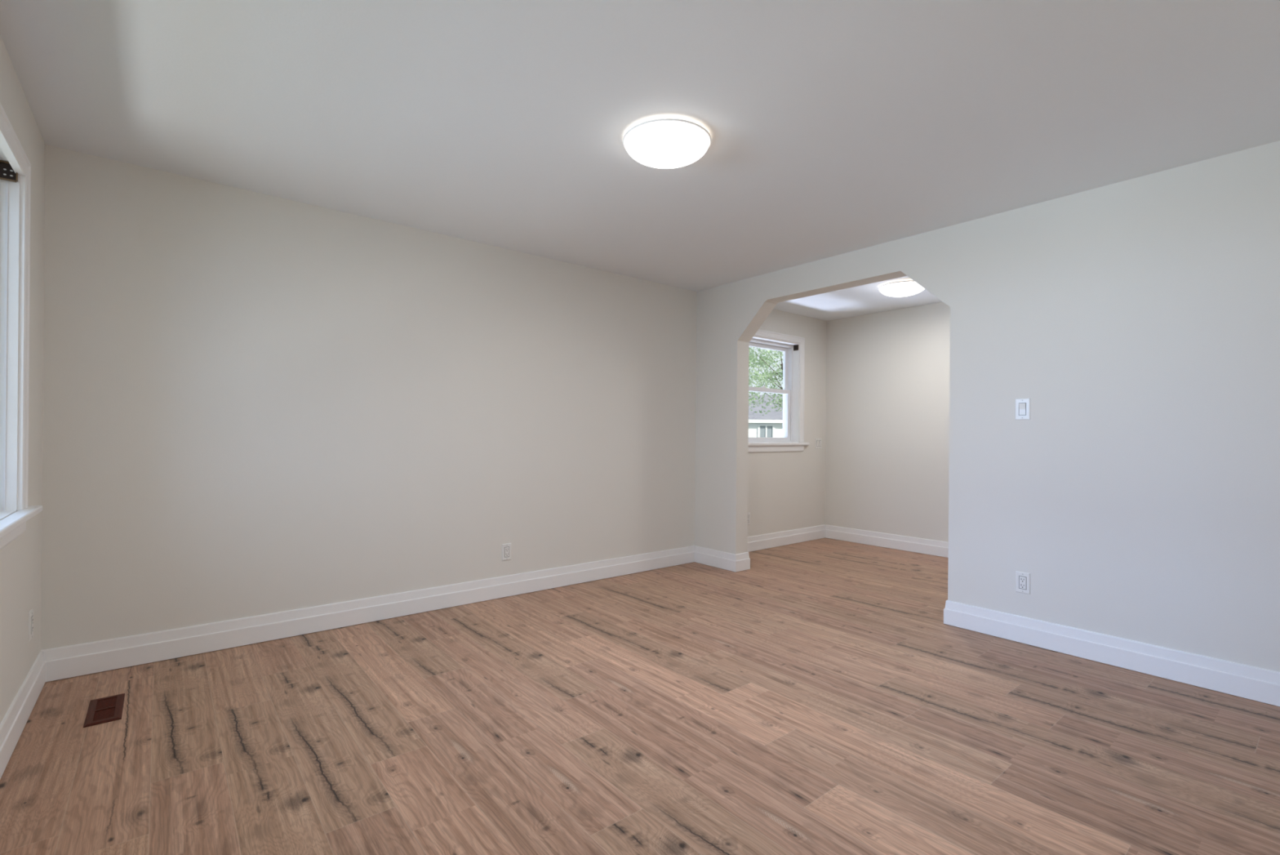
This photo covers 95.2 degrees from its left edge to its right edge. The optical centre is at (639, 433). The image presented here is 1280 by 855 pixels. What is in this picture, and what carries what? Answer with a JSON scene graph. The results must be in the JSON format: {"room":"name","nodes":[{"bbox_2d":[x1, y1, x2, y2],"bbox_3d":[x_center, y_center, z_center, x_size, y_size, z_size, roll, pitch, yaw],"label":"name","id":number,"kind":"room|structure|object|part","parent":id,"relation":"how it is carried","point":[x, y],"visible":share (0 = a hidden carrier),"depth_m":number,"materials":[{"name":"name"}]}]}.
{"room":"empty living room","nodes":[
{"label":"empty living room","id":0,"kind":"room"},
{"bbox_2d":[0,34,44,723],"bbox_3d":[-1.185,-0.091,0.631,0.200,2.460,5.050,0,0,-39],"label":"wall","id":1,"kind":"structure","parent":0,"point":[20,560],"depth_m":2.38,"materials":[{"name":"paint"}]},
{"bbox_2d":[0,102,42,550],"bbox_3d":[-1.720,-0.328,1.332,0.239,1.425,2.445,0,0,-39],"label":"window","id":2,"kind":"structure","parent":1,"relation":"in","point":[15,229],"depth_m":2.18,"materials":[{"name":"paint"}]},
{"bbox_2d":[0,160,17,182],"bbox_3d":[-2.347,-0.972,2.159,0.064,0.066,0.014,0,0,-39],"label":"bracket","id":3,"kind":"object","parent":2,"relation":"attached to","point":[6,172],"visible":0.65,"depth_m":2.17,"materials":[{"name":"brown metal"}]},
{"bbox_3d":[-1.657,-0.372,1.383,0.019,1.335,2.259,0,0,-39],"label":"casing","id":4,"kind":"part","parent":2,"relation":"part of","materials":[{"name":"paint"}]},
{"bbox_2d":[0,650,45,778],"bbox_3d":[-1.111,1.064,0.699,0.017,0.144,5.016,0,0,-39],"label":"baseboard","id":5,"kind":"structure","parent":1,"relation":"attached to","point":[13,723],"depth_m":2.20,"materials":[{"name":"paint"}]},
{"bbox_2d":[28,608,33,641],"bbox_3d":[-2.528,0.793,2.425,0.008,0.116,0.070,0,0,-39],"label":"wall outlet","id":6,"kind":"object","parent":1,"relation":"attached to","point":[31,612],"visible":1,"depth_m":2.41,"materials":[{"name":"plastic"}]},
{"bbox_2d":[31,615,33,632],"bbox_3d":[-2.526,0.793,2.427,0.004,0.067,0.033,0,0,-39],"label":"receptacle","id":7,"kind":"object","parent":6,"relation":"attached to","point":[32,615],"depth_m":2.43,"materials":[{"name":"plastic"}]},
{"bbox_2d":[40,144,826,649],"bbox_3d":[-0.371,-0.083,4.690,6.604,2.460,0.200,0,0,-39],"label":"wall","id":8,"kind":"structure","parent":0,"point":[255,403],"depth_m":3.40,"materials":[{"name":"paint"}]},
{"bbox_2d":[40,545,695,681],"bbox_3d":[-1.106,1.066,3.954,4.148,0.144,0.017,0,0,-39],"label":"baseboard","id":9,"kind":"structure","parent":8,"relation":"attached to","point":[86,658],"depth_m":3.34,"materials":[{"name":"paint"}]},
{"bbox_2d":[502,542,511,560],"bbox_3d":[-0.935,0.829,4.099,0.070,0.116,0.008,0,0,-39],"label":"wall outlet","id":10,"kind":"object","parent":8,"relation":"attached to","point":[506,548],"visible":1,"depth_m":4.09,"materials":[{"name":"plastic"}]},
{"bbox_2d":[504,546,509,556],"bbox_3d":[-0.934,0.829,4.098,0.033,0.067,0.004,0,0,-39],"label":"receptacle","id":11,"kind":"object","parent":10,"relation":"attached to","point":[506,548],"depth_m":4.10,"materials":[{"name":"plastic"}]},
{"bbox_2d":[747,512,750,524],"bbox_3d":[1.060,0.835,5.733,0.070,0.116,0.008,0,0,-39],"label":"wall outlet","id":12,"kind":"object","parent":8,"relation":"attached to","point":[748,513],"visible":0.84,"depth_m":5.74,"materials":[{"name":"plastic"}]},
{"bbox_2d":[748,328,809,452],"bbox_3d":[1.288,-0.428,6.020,1.244,1.221,0.231,0,0,-39],"label":"window","id":13,"kind":"structure","parent":8,"relation":"in","point":[792,439],"depth_m":6.26,"materials":[{"name":"paint"}]},
{"bbox_3d":[1.250,-0.684,6.070,0.894,0.501,0.032,0,0,-39],"label":"sash","id":14,"kind":"part","parent":13,"relation":"part of","materials":[{"name":"white plastic"}]},
{"bbox_3d":[1.270,-0.200,6.040,0.894,0.552,0.034,0,0,-39],"label":"sash","id":15,"kind":"part","parent":13,"relation":"part of","materials":[{"name":"white plastic"}]},
{"bbox_3d":[1.252,-0.428,6.065,0.954,1.089,0.115,0,0,-39],"label":"frame","id":16,"kind":"part","parent":13,"relation":"part of","materials":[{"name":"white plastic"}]},
{"bbox_2d":[793,344,798,351],"bbox_3d":[1.683,-0.927,6.287,0.014,0.059,0.064,0,0,-39],"label":"bracket","id":17,"kind":"object","parent":13,"relation":"attached to","point":[795,347],"visible":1,"depth_m":6.28,"materials":[{"name":"brown metal"}]},
{"bbox_2d":[747,524,826,551],"bbox_3d":[1.352,1.087,5.967,1.904,0.144,0.017,0,0,-39],"label":"baseboard","id":18,"kind":"structure","parent":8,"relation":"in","point":[763,541],"depth_m":6.09,"materials":[{"name":"paint"}]},
{"bbox_2d":[815,438,822,448],"bbox_3d":[1.986,0.106,6.484,0.116,0.116,0.012,0,0,-39],"label":"light switch","id":19,"kind":"object","parent":8,"relation":"attached to","point":[818,441],"visible":1,"depth_m":6.48,"materials":[{"name":"plastic"}]},
{"bbox_2d":[0,537,1279,854],"bbox_3d":[1.282,1.160,2.659,6.244,0.001,5.090,0,0,-39],"label":"floor","id":20,"kind":"structure","parent":0,"point":[818,696],"depth_m":2.19,"materials":[{"name":"brown wood"}]},
{"bbox_2d":[83,693,124,727],"bbox_3d":[-2.192,1.127,2.394,0.110,0.008,0.288,0,0,-39],"label":"floor vent","id":21,"kind":"object","parent":20,"relation":"in","point":[108,708],"visible":1,"depth_m":2.38,"materials":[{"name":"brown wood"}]},
{"bbox_2d":[0,0,1279,320],"bbox_3d":[1.287,-1.380,2.679,6.804,0.200,5.700,0,0,-39],"label":"ceiling","id":22,"kind":"structure","parent":0,"point":[835,127],"depth_m":2.29,"materials":[{"name":"paint"}]},
{"bbox_2d":[622,118,711,168],"bbox_3d":[0.117,-1.243,2.547,0.385,0.094,0.385,0,0,-39],"label":"ceiling light","id":23,"kind":"object","parent":22,"relation":"attached to","point":[660,143],"visible":1,"depth_m":2.46,"materials":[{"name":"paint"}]},
{"bbox_2d":[878,279,924,297],"bbox_3d":[2.233,-1.224,4.967,0.385,0.094,0.385,0,0,-39],"label":"ceiling light","id":24,"kind":"object","parent":22,"relation":"attached to","point":[900,288],"visible":0.88,"depth_m":4.87,"materials":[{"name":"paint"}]},
{"bbox_2d":[825,302,950,542],"bbox_3d":[3.279,-0.052,5.287,0.200,2.460,3.500,0,0,-39],"label":"wall","id":25,"kind":"structure","parent":0,"point":[887,433],"depth_m":6.00,"materials":[{"name":"paint"}]},
{"bbox_2d":[825,524,948,557],"bbox_3d":[3.127,1.101,5.289,0.017,0.144,3.283,0,0,-39],"label":"baseboard","id":26,"kind":"structure","parent":25,"relation":"attached to","point":[932,547],"depth_m":5.98,"materials":[{"name":"paint"}]},
{"bbox_2d":[694,140,1279,671],"bbox_3d":[2.160,-0.063,3.370,0.150,2.460,5.050,0,0,-39],"label":"wall","id":27,"kind":"structure","parent":0,"point":[1137,319],"depth_m":2.98,"materials":[{"name":"paint"}]},
{"bbox_2d":[694,545,750,572],"bbox_3d":[0.716,1.081,5.121,0.185,0.144,0.487,0,0,-39],"label":"baseboard","id":28,"kind":"structure","parent":27,"relation":"attached to","point":[717,558],"depth_m":4.99,"materials":[{"name":"paint"}]},
{"bbox_2d":[1014,398,1030,419],"bbox_3d":[2.140,-0.139,3.268,0.012,0.120,0.074,0,0,-39],"label":"light switch","id":29,"kind":"object","parent":27,"relation":"attached to","point":[1022,405],"visible":1,"depth_m":3.27,"materials":[{"name":"plastic"}]},
{"bbox_2d":[1015,570,1030,594],"bbox_3d":[2.139,0.831,3.262,0.008,0.116,0.070,0,0,-39],"label":"wall outlet","id":30,"kind":"object","parent":27,"relation":"attached to","point":[1022,579],"visible":1,"depth_m":3.26,"materials":[{"name":"plastic"}]},
{"bbox_2d":[1019,576,1026,589],"bbox_3d":[2.137,0.831,3.261,0.004,0.067,0.033,0,0,-39],"label":"receptacle","id":31,"kind":"object","parent":30,"relation":"attached to","point":[1022,579],"depth_m":3.26,"materials":[{"name":"plastic"}]},
{"bbox_2d":[943,600,1279,706],"bbox_3d":[2.836,1.098,2.533,0.185,0.144,2.853,0,0,-39],"label":"baseboard","id":32,"kind":"structure","parent":27,"relation":"attached to","point":[1242,680],"depth_m":2.90,"materials":[{"name":"paint"}]},
{"label":"outside","id":33,"kind":"structure","parent":0,"visible":0},
{"bbox_3d":[1.887,2.098,19.347,100.000,0.150,100.000,0,0,-39],"label":"ground","id":34,"kind":"structure","parent":33,"visible":0},
{"bbox_2d":[748,346,782,415],"bbox_3d":[4.769,-1.890,20.727,5.809,7.903,5.467,0,0,-34],"label":"leafy tree","id":35,"kind":"object","parent":34,"relation":"on","point":[770,375],"visible":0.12,"depth_m":20.74,"materials":[{"name":"green plant"}]},
{"bbox_2d":[748,394,782,437],"bbox_3d":[5.836,0.075,28.704,14.000,3.970,7.800,0,0,0],"label":"neighbor house","id":36,"kind":"structure","parent":34,"relation":"on","point":[770,424],"depth_m":25.00,"materials":[{"name":"white"}]},
{"bbox_3d":[5.397,0.195,25.006,0.620,1.120,0.015,0,0,0],"label":"pane","id":37,"kind":"part","parent":36,"relation":"part of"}
]}

